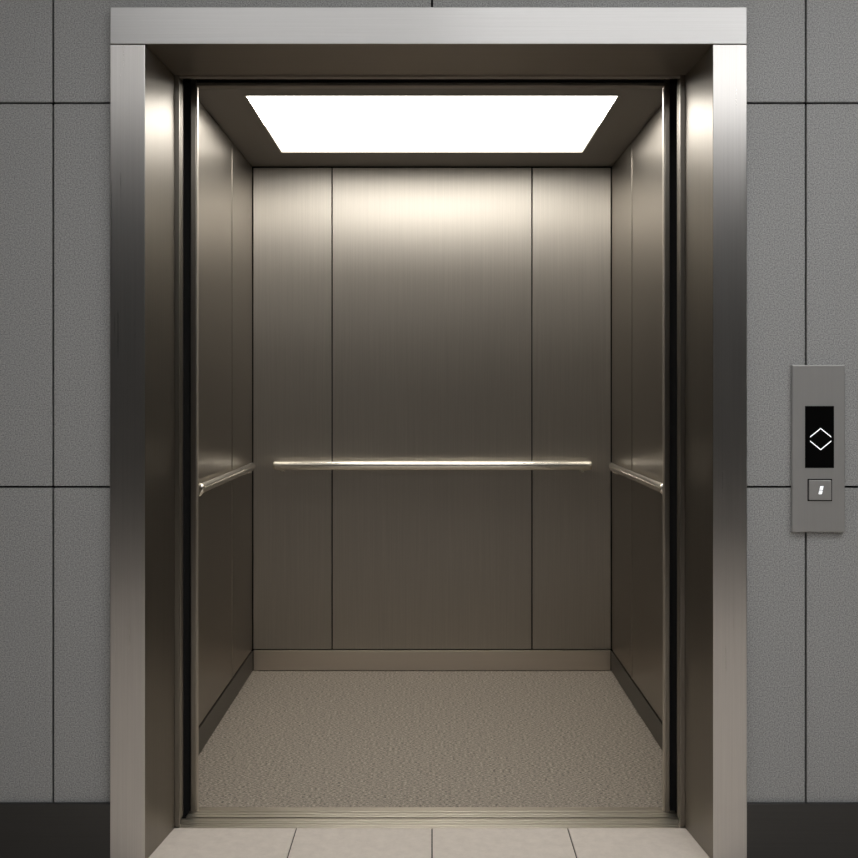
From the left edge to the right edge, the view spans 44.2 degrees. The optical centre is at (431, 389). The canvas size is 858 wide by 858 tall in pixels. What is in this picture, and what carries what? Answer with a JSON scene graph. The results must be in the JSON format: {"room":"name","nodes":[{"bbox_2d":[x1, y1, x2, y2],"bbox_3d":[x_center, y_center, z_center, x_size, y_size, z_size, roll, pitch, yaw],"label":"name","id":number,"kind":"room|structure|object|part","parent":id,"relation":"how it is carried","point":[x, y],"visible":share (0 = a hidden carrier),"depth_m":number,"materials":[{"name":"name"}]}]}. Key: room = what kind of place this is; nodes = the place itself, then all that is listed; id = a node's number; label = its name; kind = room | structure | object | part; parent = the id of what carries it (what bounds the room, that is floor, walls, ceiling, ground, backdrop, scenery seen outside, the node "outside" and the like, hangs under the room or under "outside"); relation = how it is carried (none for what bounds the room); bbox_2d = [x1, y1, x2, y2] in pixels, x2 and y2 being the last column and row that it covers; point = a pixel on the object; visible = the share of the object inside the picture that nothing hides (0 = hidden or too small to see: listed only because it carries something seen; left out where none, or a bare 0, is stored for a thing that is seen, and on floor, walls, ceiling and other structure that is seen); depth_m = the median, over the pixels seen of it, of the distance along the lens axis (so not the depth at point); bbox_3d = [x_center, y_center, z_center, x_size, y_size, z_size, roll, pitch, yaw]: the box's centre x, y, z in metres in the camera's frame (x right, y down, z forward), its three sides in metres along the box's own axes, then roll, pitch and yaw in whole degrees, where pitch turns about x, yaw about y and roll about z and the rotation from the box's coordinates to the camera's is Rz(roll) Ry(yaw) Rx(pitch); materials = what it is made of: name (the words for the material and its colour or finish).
{"room":"elevator lobby","nodes":[
{"label":"elevator lobby","id":0,"kind":"room"},
{"bbox_2d":[0,0,857,487],"bbox_3d":[0.000,-0.265,2.895,6.000,3.030,0.150,0,0,0],"label":"wall","id":1,"kind":"structure","parent":0,"point":[26,26],"depth_m":2.82,"materials":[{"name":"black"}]},
{"bbox_2d":[0,104,53,485],"bbox_3d":[-1.512,-0.254,2.828,0.994,1.020,0.016,0,0,0],"label":"panel","id":2,"kind":"object","parent":1,"relation":"attached to","point":[26,130],"visible":1,"depth_m":2.82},
{"bbox_2d":[0,488,53,801],"bbox_3d":[-1.512,0.754,2.828,0.994,0.985,0.016,0,0,0],"label":"panel","id":3,"kind":"object","parent":1,"relation":"attached to","point":[26,514],"visible":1,"depth_m":2.82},
{"bbox_3d":[-1.512,-1.273,2.828,0.994,1.008,0.016,0,0,0],"label":"panel","id":4,"kind":"part","parent":1,"relation":"part of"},
{"bbox_2d":[0,802,109,857],"bbox_3d":[-1.927,1.175,2.814,2.146,0.150,0.012,0,0,0],"label":"baseboard","id":5,"kind":"structure","parent":1,"relation":"attached to","point":[27,829],"depth_m":2.81,"materials":[{"name":"metal"}]},
{"bbox_2d":[54,104,109,485],"bbox_3d":[-0.921,-0.254,2.828,0.177,1.020,0.016,0,0,0],"label":"panel","id":6,"kind":"object","parent":1,"relation":"attached to","point":[81,131],"visible":0.76,"depth_m":2.82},
{"bbox_2d":[54,488,109,801],"bbox_3d":[-0.921,0.754,2.828,0.177,0.985,0.016,0,0,0],"label":"panel","id":7,"kind":"object","parent":1,"relation":"attached to","point":[81,515],"visible":0.76,"depth_m":2.82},
{"bbox_2d":[110,45,174,857],"bbox_3d":[-0.793,0.168,2.906,0.119,2.165,0.219,0,0,0],"label":"door frame","id":8,"kind":"structure","parent":1,"relation":"attached to","point":[142,88],"depth_m":2.80,"materials":[{"name":"metal"}]},
{"bbox_2d":[54,0,430,102],"bbox_3d":[-0.506,-1.275,2.828,1.006,1.011,0.016,0,0,0],"label":"panel","id":9,"kind":"object","parent":1,"relation":"attached to","point":[82,44],"visible":0.59,"depth_m":2.82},
{"bbox_2d":[110,7,746,74],"bbox_3d":[-0.009,-0.957,2.906,1.687,0.115,0.219,0,0,0],"label":"header","id":10,"kind":"object","parent":1,"relation":"attached to","point":[187,40],"visible":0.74,"depth_m":2.80,"materials":[{"name":"metal"}]},
{"bbox_2d":[179,75,679,78],"bbox_3d":[0.000,0.099,3.049,1.720,2.382,0.066,0,0,0],"label":"door frame","id":11,"kind":"structure","parent":1,"relation":"attached to","point":[180,76],"depth_m":3.02,"materials":[{"name":"metal"}]},
{"bbox_2d":[182,79,677,817],"bbox_3d":[0.000,0.097,3.918,2.000,2.387,1.664,0,0,0],"label":"elevator cab","id":12,"kind":"object","parent":1,"relation":"attached to","point":[357,643],"visible":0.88,"depth_m":4.70,"materials":[{"name":"silver metal"}]},
{"bbox_2d":[180,79,182,818],"bbox_3d":[-1.088,0.146,3.068,0.724,2.192,0.027,0,0,0],"label":"door","id":13,"kind":"structure","parent":12,"relation":"attached to","point":[181,80],"depth_m":3.06,"materials":[{"name":"metal"}]},
{"bbox_2d":[199,463,254,495],"bbox_3d":[-0.780,0.339,4.045,0.039,0.054,1.030,0,0,0],"label":"handrail","id":14,"kind":"object","parent":12,"relation":"attached to","point":[207,485],"visible":0.78,"depth_m":3.90,"materials":[{"name":"silver metal"}]},
{"bbox_2d":[175,75,684,826],"bbox_3d":[0.000,0.079,3.026,1.720,2.342,0.016,0,0,0],"label":"strips","id":15,"kind":"object","parent":12,"relation":"attached to","point":[682,77],"visible":0.23,"depth_m":3.02,"materials":[{"name":"brown metal"}]},
{"bbox_3d":[0.000,1.203,3.925,1.632,0.088,1.540,0,0,0],"label":"skirting","id":16,"kind":"part","parent":12,"relation":"part of","materials":[{"name":"metal"}]},
{"bbox_3d":[0.000,1.203,4.705,1.588,0.088,0.019,0,0,0],"label":"skirting","id":17,"kind":"part","parent":12,"relation":"part of","materials":[{"name":"metal"}]},
{"bbox_3d":[0.000,1.259,3.123,1.440,0.022,0.070,0,0,0],"label":"cab sill","id":18,"kind":"part","parent":12,"relation":"part of","materials":[{"name":"metal"}]},
{"bbox_2d":[244,95,619,152],"bbox_3d":[0.000,-1.005,3.995,1.268,0.023,0.855,0,0,0],"label":"ceiling light","id":19,"kind":"object","parent":12,"relation":"in","point":[295,123],"depth_m":3.95,"materials":[{"name":"white plastic"}]},
{"bbox_2d":[273,461,591,471],"bbox_3d":[0.002,0.338,4.652,1.396,0.056,0.095,0,0,0],"label":"handrail","id":20,"kind":"object","parent":12,"relation":"attached to","point":[281,466],"visible":1,"depth_m":4.61,"materials":[{"name":"silver metal"}]},
{"bbox_2d":[609,463,661,493],"bbox_3d":[0.780,0.339,4.045,0.039,0.054,1.030,0,0,0],"label":"handrail","id":21,"kind":"object","parent":12,"relation":"attached to","point":[656,485],"visible":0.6,"depth_m":3.93,"materials":[{"name":"silver metal"}]},
{"bbox_2d":[677,79,678,817],"bbox_3d":[1.082,0.146,3.068,0.736,2.192,0.027,0,0,0],"label":"door","id":22,"kind":"structure","parent":12,"relation":"attached to","point":[677,79],"depth_m":3.06,"materials":[{"name":"metal"}]},
{"bbox_2d":[175,818,684,828],"bbox_3d":[0.000,1.260,3.048,1.720,0.021,0.064,0,0,0],"label":"sill","id":23,"kind":"structure","parent":1,"relation":"attached to","point":[296,823],"depth_m":3.05,"materials":[{"name":"metal"}]},
{"bbox_2d":[433,0,804,102],"bbox_3d":[0.499,-1.275,2.828,0.993,1.011,0.016,0,0,0],"label":"panel","id":24,"kind":"object","parent":1,"relation":"attached to","point":[775,44],"visible":0.59,"depth_m":2.82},
{"bbox_2d":[685,45,746,857],"bbox_3d":[0.778,0.168,2.906,0.112,2.165,0.219,0,0,0],"label":"door frame","id":25,"kind":"structure","parent":1,"relation":"attached to","point":[716,85],"depth_m":2.80,"materials":[{"name":"metal"}]},
{"bbox_2d":[747,104,804,485],"bbox_3d":[0.905,-0.254,2.828,0.182,1.020,0.016,0,0,0],"label":"panel","id":26,"kind":"object","parent":1,"relation":"attached to","point":[775,132],"visible":0.66,"depth_m":2.82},
{"bbox_2d":[791,365,844,531],"bbox_3d":[1.028,0.155,2.810,0.140,0.444,0.019,0,0,0],"label":"panel","id":27,"kind":"object","parent":26,"relation":"attached to","point":[817,391],"visible":1,"depth_m":2.81,"materials":[{"name":"metal"}]},
{"bbox_2d":[747,488,804,801],"bbox_3d":[0.905,0.754,2.828,0.182,0.985,0.016,0,0,0],"label":"panel","id":28,"kind":"object","parent":1,"relation":"attached to","point":[775,553],"visible":0.66,"depth_m":2.82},
{"bbox_2d":[747,802,857,857],"bbox_3d":[1.918,1.175,2.814,2.165,0.150,0.012,0,0,0],"label":"baseboard","id":29,"kind":"structure","parent":1,"relation":"attached to","point":[774,829],"depth_m":2.81,"materials":[{"name":"metal"}]},
{"bbox_2d":[805,104,857,485],"bbox_3d":[1.499,-0.254,2.828,0.994,1.020,0.016,0,0,0],"label":"panel","id":30,"kind":"object","parent":1,"relation":"attached to","point":[831,130],"visible":0.8,"depth_m":2.82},
{"bbox_2d":[805,488,857,801],"bbox_3d":[1.499,0.754,2.828,0.994,0.985,0.016,0,0,0],"label":"panel","id":31,"kind":"object","parent":1,"relation":"attached to","point":[831,558],"visible":0.8,"depth_m":2.82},
{"bbox_3d":[1.499,-1.273,2.828,0.994,1.008,0.016,0,0,0],"label":"panel","id":32,"kind":"part","parent":1,"relation":"part of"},
{"bbox_2d":[149,828,709,857],"bbox_3d":[0.000,1.256,0.317,6.000,0.012,5.394,0,0,0],"label":"floor","id":33,"kind":"structure","parent":0,"point":[181,842],"depth_m":2.92,"materials":[{"name":"beige tile"}]},
{"bbox_2d":[287,829,576,857],"bbox_3d":[0.000,1.277,0.318,6.000,0.046,5.396,0,0,0],"label":"grout lines","id":34,"kind":"object","parent":33,"relation":"attached to","point":[296,829],"visible":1,"depth_m":2.92,"materials":[{"name":"black"}]}
]}

